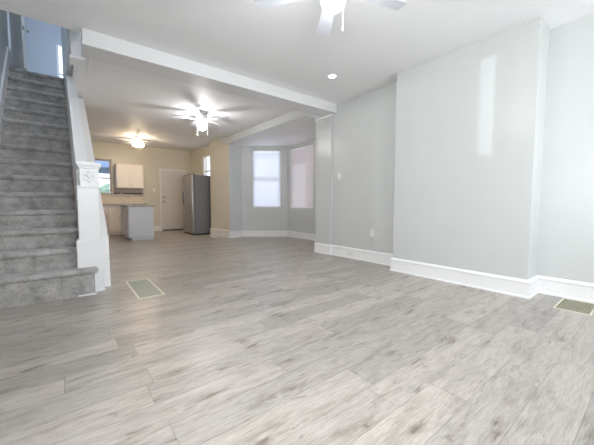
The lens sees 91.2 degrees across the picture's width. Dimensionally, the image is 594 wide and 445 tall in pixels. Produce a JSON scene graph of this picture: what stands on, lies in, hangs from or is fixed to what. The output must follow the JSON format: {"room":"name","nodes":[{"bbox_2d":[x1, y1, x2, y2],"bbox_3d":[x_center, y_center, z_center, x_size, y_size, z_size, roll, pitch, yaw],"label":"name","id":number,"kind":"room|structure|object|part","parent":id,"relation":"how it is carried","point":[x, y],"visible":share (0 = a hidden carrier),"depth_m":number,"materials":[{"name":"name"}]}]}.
{"room":"living room","nodes":[
{"label":"living room","id":0,"kind":"room"},
{"bbox_2d":[0,9,10,83],"bbox_3d":[-3.505,-1.959,3.166,0.120,5.400,12.400,-3,5,-38],"label":"wall","id":1,"kind":"structure","parent":0,"point":[5,42],"depth_m":4.45,"materials":[{"name":"grey paint"}]},
{"bbox_2d":[9,12,28,70],"bbox_3d":[-4.515,-3.448,4.721,0.623,2.030,0.106,2,4,34],"label":"door","id":2,"kind":"structure","parent":1,"relation":"in","point":[16,22],"depth_m":4.66,"materials":[{"name":"white paint"}]},
{"bbox_2d":[24,16,61,76],"bbox_3d":[-4.938,-3.703,6.398,1.760,2.340,0.120,-3,5,-38],"label":"wall","id":3,"kind":"structure","parent":0,"point":[42,38],"depth_m":6.04,"materials":[{"name":"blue paint"}]},
{"bbox_2d":[56,43,62,76],"bbox_3d":[-4.896,-3.206,6.462,0.655,1.260,0.064,-3,5,-38],"label":"window","id":4,"kind":"structure","parent":3,"relation":"in","point":[59,74],"depth_m":6.24,"materials":[{"name":"white paint"}]},
{"bbox_2d":[61,27,71,98],"bbox_3d":[-3.392,-3.401,4.226,0.050,2.660,2.332,-3,5,-39],"label":"wall","id":5,"kind":"structure","parent":0,"point":[65,34],"depth_m":4.01,"materials":[{"name":"grey paint"}]},
{"bbox_2d":[69,29,84,67],"bbox_3d":[-2.443,-2.076,3.221,0.137,0.475,0.545,-3,5,-38],"label":"trim","id":6,"kind":"structure","parent":5,"relation":"attached to","point":[75,58],"depth_m":3.28,"materials":[{"name":"white paint"}]},
{"bbox_2d":[71,58,90,97],"bbox_3d":[-3.065,-2.168,4.098,0.178,0.305,2.260,-3,5,-38],"label":"trim","id":7,"kind":"structure","parent":5,"relation":"attached to","point":[80,74],"depth_m":4.02,"materials":[{"name":"white paint"}]},
{"bbox_2d":[70,141,190,224],"bbox_3d":[-5.562,-1.163,9.406,4.530,3.000,0.150,-3,5,-38],"label":"wall","id":8,"kind":"structure","parent":0,"point":[152,159],"depth_m":9.77,"materials":[{"name":"beige paint"}]},
{"bbox_2d":[95,159,111,194],"bbox_3d":[-6.143,-1.386,8.876,0.880,1.105,0.120,-3,5,-38],"label":"window","id":9,"kind":"structure","parent":8,"relation":"in","point":[95,159],"depth_m":9.09,"materials":[{"name":"beige paint"}]},
{"bbox_2d":[94,157,113,194],"bbox_3d":[-6.119,-1.419,8.842,0.910,1.125,0.020,-3,5,-38],"label":"trim","id":10,"kind":"structure","parent":8,"relation":"attached to","point":[111,159],"depth_m":9.08,"materials":[{"name":"beige paint"}]},
{"bbox_2d":[101,194,142,203],"bbox_3d":[-5.944,-0.738,9.029,2.110,0.308,0.011,-3,5,-38],"label":"backsplash","id":11,"kind":"structure","parent":8,"relation":"attached to","point":[106,198],"depth_m":9.31,"materials":[{"name":"beige tile"}]},
{"bbox_2d":[114,187,142,193],"bbox_3d":[-5.436,-1.021,9.393,0.820,0.200,0.038,-3,5,-38],"label":"panel","id":12,"kind":"object","parent":8,"relation":"attached to","point":[116,190],"visible":0.93,"depth_m":9.37,"materials":[{"name":"beige paint"}]},
{"bbox_2d":[115,163,143,188],"bbox_3d":[-5.318,-1.463,9.254,0.750,0.740,0.359,-3,5,-38],"label":"upper cabinet","id":13,"kind":"object","parent":8,"relation":"attached to","point":[126,175],"visible":1,"depth_m":9.12,"materials":[{"name":"beige paint"}]},
{"bbox_3d":[-5.379,-1.449,9.030,0.368,0.732,0.018,-3,5,-38],"label":"door","id":14,"kind":"part","parent":13,"relation":"part of","materials":[{"name":"beige paint"}]},
{"bbox_3d":[-5.085,-1.464,9.261,0.368,0.732,0.018,-3,5,-38],"label":"door","id":15,"kind":"part","parent":13,"relation":"part of","materials":[{"name":"beige paint"}]},
{"bbox_2d":[154,225,160,231],"bbox_3d":[-4.914,0.202,9.893,0.520,0.214,0.030,-3,5,-38],"label":"baseboard","id":16,"kind":"structure","parent":8,"relation":"attached to","point":[156,227],"depth_m":9.99,"materials":[{"name":"white paint"}]},
{"bbox_2d":[161,170,183,230],"bbox_3d":[-4.354,-0.765,10.283,0.790,2.087,0.112,-3,5,-38],"label":"door","id":17,"kind":"structure","parent":8,"relation":"in","point":[171,181],"depth_m":10.26,"materials":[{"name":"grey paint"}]},
{"bbox_2d":[159,168,185,230],"bbox_3d":[-4.351,-0.796,10.278,0.910,2.155,0.020,-3,5,-38],"label":"trim","id":18,"kind":"structure","parent":8,"relation":"attached to","point":[160,169],"depth_m":10.02,"materials":[{"name":"white paint"}]},
{"bbox_2d":[191,145,209,175],"bbox_3d":[-3.084,-1.188,9.798,0.150,3.000,2.300,-3,5,-38],"label":"wall","id":19,"kind":"structure","parent":0,"point":[197,155],"depth_m":9.96,"materials":[{"name":"beige paint"}]},
{"bbox_2d":[203,155,209,174],"bbox_3d":[-2.867,-1.666,9.447,0.064,1.000,0.770,-3,5,-38],"label":"window","id":20,"kind":"structure","parent":19,"relation":"in","point":[204,165],"depth_m":9.69,"materials":[{"name":"white paint"}]},
{"bbox_2d":[210,139,241,231],"bbox_3d":[-2.009,-1.015,8.515,0.660,2.821,1.060,-3,5,-38],"label":"wall","id":21,"kind":"structure","parent":0,"point":[225,160],"depth_m":8.22,"materials":[{"name":"grey paint"}]},
{"bbox_2d":[241,146,287,230],"bbox_3d":[-0.932,-0.898,8.416,1.320,2.600,0.150,0,4,-1],"label":"wall","id":22,"kind":"structure","parent":0,"point":[253,218],"depth_m":8.36,"materials":[{"name":"grey paint"}]},
{"bbox_2d":[253,150,279,206],"bbox_3d":[-0.871,-1.250,8.354,0.776,1.619,0.040,0,4,-1],"label":"window blind","id":23,"kind":"object","parent":22,"relation":"attached to","point":[266,163],"visible":1,"depth_m":8.35,"materials":[{"name":"white plastic"}]},
{"bbox_2d":[280,166,280,206],"bbox_3d":[-0.872,-1.254,8.422,0.800,1.630,0.064,0,4,-1],"label":"window","id":24,"kind":"structure","parent":22,"relation":"in","point":[280,166],"depth_m":8.41,"materials":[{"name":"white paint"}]},
{"bbox_2d":[222,111,319,145],"bbox_3d":[-0.299,-2.322,7.235,1.750,0.446,3.550,-3,5,-38],"label":"ceiling","id":25,"kind":"structure","parent":0,"point":[295,127],"depth_m":6.76,"materials":[{"name":"paint"}]},
{"bbox_2d":[0,230,593,444],"bbox_3d":[-1.211,0.668,5.147,6.200,0.100,12.700,-3,5,-38],"label":"floor","id":26,"kind":"structure","parent":0,"point":[249,340],"depth_m":1.81,"materials":[{"name":"grey laminate"}]},
{"bbox_2d":[0,47,110,308],"bbox_3d":[-3.379,-1.029,3.963,1.044,3.440,3.300,-3,5,-38],"label":"staircase","id":27,"kind":"structure","parent":26,"relation":"on","point":[54,238],"depth_m":3.31,"materials":[{"name":"grey carpet"}]},
{"bbox_3d":[-2.942,-0.893,3.870,0.085,2.280,2.002,-3,5,-39],"label":"balustrade panel","id":28,"kind":"part","parent":27,"relation":"part of","materials":[{"name":"white paint"}]},
{"bbox_3d":[-2.736,-1.331,3.590,0.101,1.349,1.352,-3,5,-39],"label":"cap rail","id":29,"kind":"part","parent":27,"relation":"part of","materials":[{"name":"white paint"}]},
{"bbox_3d":[-2.195,0.747,3.055,0.166,0.014,0.104,-3,5,-38],"label":"shoe moulding","id":30,"kind":"part","parent":27,"relation":"part of","materials":[{"name":"white paint"}]},
{"bbox_3d":[-3.030,0.594,4.347,0.061,0.150,2.655,-3,5,-40],"label":"moulding","id":31,"kind":"part","parent":27,"relation":"part of","materials":[{"name":"white paint"}]},
{"bbox_2d":[103,205,108,234],"bbox_3d":[-5.953,-0.065,8.668,0.515,0.905,0.633,-3,5,-38],"label":"base cabinet","id":32,"kind":"object","parent":26,"relation":"on","point":[105,207],"visible":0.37,"depth_m":8.58,"materials":[{"name":"beige paint"}]},
{"bbox_3d":[-5.786,-0.016,8.458,0.499,0.605,0.018,-3,5,-38],"label":"door","id":33,"kind":"part","parent":32,"relation":"part of","materials":[{"name":"beige paint"}]},
{"bbox_2d":[108,205,123,234],"bbox_3d":[-5.545,-0.086,8.989,0.515,0.905,0.633,-3,5,-38],"label":"base cabinet","id":34,"kind":"object","parent":26,"relation":"on","point":[114,221],"visible":0.58,"depth_m":8.72,"materials":[{"name":"beige paint"}]},
{"bbox_3d":[-5.377,-0.431,8.753,0.499,0.155,0.018,-3,5,-38],"label":"drawer","id":35,"kind":"part","parent":34,"relation":"part of","materials":[{"name":"beige paint"}]},
{"bbox_3d":[-5.377,-0.037,8.779,0.499,0.605,0.018,-3,5,-38],"label":"door","id":36,"kind":"part","parent":34,"relation":"part of","materials":[{"name":"beige paint"}]},
{"bbox_2d":[119,205,154,240],"bbox_3d":[-4.436,-0.024,8.047,0.651,0.905,1.430,-3,5,-38],"label":"kitchen island","id":37,"kind":"object","parent":26,"relation":"on","point":[137,221],"visible":1,"depth_m":7.53,"materials":[{"name":"white paint"}]},
{"bbox_3d":[-4.941,0.029,8.227,0.018,0.555,0.418,-3,5,-38],"label":"door","id":38,"kind":"part","parent":37,"relation":"part of","materials":[{"name":"white paint"}]},
{"bbox_3d":[-4.672,0.051,7.886,0.018,0.555,0.428,-3,5,-38],"label":"door","id":39,"kind":"part","parent":37,"relation":"part of","materials":[{"name":"white paint"}]},
{"bbox_3d":[-4.396,0.074,7.537,0.018,0.555,0.438,-3,5,-38],"label":"door","id":40,"kind":"part","parent":37,"relation":"part of","materials":[{"name":"white paint"}]},
{"bbox_2d":[119,205,154,206],"bbox_3d":[-4.436,-0.458,8.020,0.650,0.037,1.430,-3,5,-38],"label":"island countertop","id":41,"kind":"structure","parent":37,"relation":"on","point":[119,205],"depth_m":7.48,"materials":[{"name":"stone"}]},
{"bbox_3d":[-4.018,-0.013,7.518,0.572,0.780,0.020,-3,5,-38],"label":"panel","id":42,"kind":"part","parent":37,"relation":"part of","materials":[{"name":"white paint"}]},
{"bbox_2d":[126,278,164,298],"bbox_3d":[-1.730,0.735,3.287,0.255,0.006,0.820,-3,5,-38],"label":"floor vent","id":43,"kind":"object","parent":26,"relation":"in","point":[142,288],"visible":1,"depth_m":3.24,"materials":[{"name":"beige metal"}]},
{"bbox_3d":[-1.730,0.738,3.287,0.211,0.001,0.776,-3,5,-38],"label":"duct shadow plate","id":44,"kind":"part","parent":43,"relation":"part of","materials":[{"name":"grey metal"}]},
{"bbox_2d":[182,174,210,234],"bbox_3d":[-3.148,-0.568,9.150,0.722,1.823,0.910,-3,5,-38],"label":"refrigerator","id":45,"kind":"object","parent":26,"relation":"on","point":[196,193],"visible":0.98,"depth_m":8.81,"materials":[{"name":"grey metal"}]},
{"bbox_3d":[-3.525,-0.583,9.201,0.070,1.760,0.363,-3,5,-38],"label":"door","id":46,"kind":"part","parent":45,"relation":"part of","materials":[{"name":"metal"}]},
{"bbox_3d":[-3.241,-0.559,8.841,0.070,1.760,0.540,-3,5,-38],"label":"door","id":47,"kind":"part","parent":45,"relation":"part of","materials":[{"name":"metal"}]},
{"bbox_2d":[553,298,593,315],"bbox_3d":[2.581,0.774,2.694,0.430,0.006,0.250,-3,5,-38],"label":"floor vent","id":48,"kind":"object","parent":26,"relation":"in","point":[581,307],"visible":1,"depth_m":2.68,"materials":[{"name":"beige metal"}]},
{"bbox_3d":[-6.362,-0.044,8.346,0.515,0.905,0.633,-3,5,-38],"label":"base cabinet","id":49,"kind":"object","parent":26,"relation":"on","visible":0},
{"bbox_2d":[103,204,146,204],"bbox_3d":[-5.749,-0.548,8.794,2.110,0.037,0.638,-3,5,-38],"label":"countertop","id":50,"kind":"structure","parent":49,"relation":"on","point":[103,204],"depth_m":8.81,"materials":[{"name":"stone"}]},
{"bbox_2d":[0,0,593,150],"bbox_3d":[-1.635,-2.245,4.623,4.880,0.339,12.400,-3,5,-38],"label":"ceiling","id":51,"kind":"structure","parent":0,"point":[280,46],"depth_m":3.25,"materials":[{"name":"paint"}]},
{"bbox_2d":[115,136,151,152],"bbox_3d":[-4.370,-2.143,7.988,1.072,0.438,1.073,-3,5,-38],"label":"ceiling fan","id":52,"kind":"object","parent":51,"relation":"hanging from","point":[137,142],"visible":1,"depth_m":7.92,"materials":[{"name":"white plastic"}]},
{"bbox_3d":[-4.374,-2.129,8.018,0.290,0.110,0.290,-3,5,-38],"label":"globe","id":53,"kind":"part","parent":52,"relation":"part of","materials":[{"name":"white glass"}]},
{"bbox_2d":[171,109,229,135],"bbox_3d":[-1.871,-1.919,5.673,1.085,0.449,1.051,-3,5,-38],"label":"ceiling fan","id":54,"kind":"object","parent":51,"relation":"hanging from","point":[201,118],"visible":1,"depth_m":5.58,"materials":[{"name":"white plastic"}]},
{"bbox_3d":[-2.176,-1.997,5.512,0.400,0.030,0.127,-2,4,-22],"label":"blade","id":55,"kind":"part","parent":54,"relation":"part of","materials":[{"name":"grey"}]},
{"bbox_3d":[-2.079,-2.023,5.917,0.128,0.030,0.400,-3,5,-38],"label":"blade","id":56,"kind":"part","parent":54,"relation":"part of","materials":[{"name":"grey"}]},
{"bbox_3d":[-1.816,-1.982,5.290,0.127,0.030,0.400,0,4,-4],"label":"blade","id":57,"kind":"part","parent":54,"relation":"part of","materials":[{"name":"grey"}]},
{"bbox_3d":[-1.843,-1.873,5.656,0.176,0.165,0.176,-3,5,-38],"label":"globe","id":58,"kind":"part","parent":54,"relation":"part of","materials":[{"name":"white glass"}]},
{"bbox_2d":[81,28,336,116],"bbox_3d":[-0.816,-1.976,4.214,3.720,0.184,0.362,-3,5,-38],"label":"beam","id":59,"kind":"structure","parent":51,"relation":"attached to","point":[96,46],"depth_m":3.69,"materials":[{"name":"white paint"}]},
{"bbox_2d":[253,0,405,36],"bbox_3d":[0.285,-1.646,2.015,1.162,0.519,1.114,-3,5,-38],"label":"ceiling fan","id":60,"kind":"object","parent":51,"relation":"hanging from","point":[330,7],"visible":1,"depth_m":2.21,"materials":[{"name":"white plastic"}]},
{"bbox_3d":[-0.110,-1.663,2.151,0.440,0.030,0.127,1,4,16],"label":"blade","id":61,"kind":"part","parent":60,"relation":"part of","materials":[{"name":"grey"}]},
{"bbox_3d":[0.242,-1.681,2.425,0.127,0.030,0.440,0,4,-2],"label":"blade","id":62,"kind":"part","parent":60,"relation":"part of","materials":[{"name":"grey"}]},
{"bbox_3d":[0.255,-1.549,2.053,0.170,0.115,0.170,-3,5,-38],"label":"globe","id":63,"kind":"part","parent":60,"relation":"part of","materials":[{"name":"white glass"}]},
{"bbox_3d":[0.613,-1.665,2.175,0.440,0.030,0.127,-1,4,-20],"label":"blade","id":64,"kind":"part","parent":60,"relation":"part of","materials":[{"name":"grey"}]},
{"bbox_2d":[327,74,336,77],"bbox_3d":[0.487,-2.033,4.049,0.136,0.008,0.136,-3,5,-38],"label":"recessed light","id":65,"kind":"object","parent":51,"relation":"in","point":[329,75],"visible":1,"depth_m":4.05,"materials":[{"name":"white plastic"}]},
{"bbox_2d":[287,139,315,233],"bbox_3d":[0.296,-0.855,7.755,0.150,2.600,1.640,-3,5,-38],"label":"wall","id":66,"kind":"structure","parent":0,"point":[299,219],"depth_m":7.90,"materials":[{"name":"grey paint"}]},
{"bbox_2d":[290,144,313,207],"bbox_3d":[0.130,-1.219,7.878,0.040,1.639,1.011,-3,5,-38],"label":"window blind","id":67,"kind":"object","parent":66,"relation":"attached to","point":[302,158],"visible":1,"depth_m":7.86,"materials":[{"name":"white fabric"}]},
{"bbox_2d":[315,116,332,244],"bbox_3d":[0.585,-0.701,5.576,0.240,2.575,0.430,-3,5,-38],"label":"wall","id":68,"kind":"structure","parent":0,"point":[324,127],"depth_m":5.47,"materials":[{"name":"grey paint"}]},
{"bbox_2d":[315,114,333,120],"bbox_3d":[0.510,-1.954,5.421,0.056,0.027,0.452,-3,5,-38],"label":"cap","id":69,"kind":"object","parent":68,"relation":"on","point":[330,114],"visible":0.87,"depth_m":5.38,"materials":[{"name":"white paint"}]},
{"bbox_2d":[332,82,396,253],"bbox_3d":[1.183,-0.726,4.845,0.200,2.721,1.455,-3,5,-38],"label":"wall","id":70,"kind":"structure","parent":0,"point":[364,126],"depth_m":4.76,"materials":[{"name":"grey paint"}]},
{"bbox_2d":[393,17,549,279],"bbox_3d":[2.025,-0.645,3.600,0.480,2.721,1.546,-3,5,-38],"label":"wall","id":71,"kind":"structure","parent":0,"point":[469,132],"depth_m":3.25,"materials":[{"name":"grey paint"}]},
{"bbox_2d":[537,13,593,282],"bbox_3d":[3.292,-0.558,2.262,0.150,2.721,2.129,-3,5,-38],"label":"wall","id":72,"kind":"structure","parent":0,"point":[566,225],"depth_m":2.88,"materials":[{"name":"grey paint"}]},
{"bbox_2d":[210,228,593,303],"bbox_3d":[1.038,0.490,5.462,1.623,0.214,9.830,-3,5,-38],"label":"baseboard","id":73,"kind":"structure","parent":72,"relation":"attached to","point":[522,288],"depth_m":3.43,"materials":[{"name":"white paint"}]},
{"label":"outside","id":74,"kind":"structure","parent":0,"visible":0},
{"bbox_3d":[-7.124,0.380,11.113,6.500,0.100,3.800,-3,5,-38],"label":"yard","id":75,"kind":"structure","parent":74,"visible":0},
{"bbox_2d":[95,160,108,173],"bbox_3d":[-6.799,-0.982,9.558,2.400,2.820,1.200,-3,5,-38],"label":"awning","id":76,"kind":"object","parent":75,"relation":"on","point":[104,169],"visible":0.02,"depth_m":9.33,"materials":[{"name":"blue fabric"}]},
{"bbox_2d":[100,183,109,192],"bbox_3d":[-7.965,-0.731,11.024,3.499,1.996,1.423,-3,5,-38],"label":"hedge","id":77,"kind":"object","parent":75,"relation":"on","point":[105,188],"visible":0.03,"depth_m":10.93,"materials":[{"name":"green plant"}]}
]}

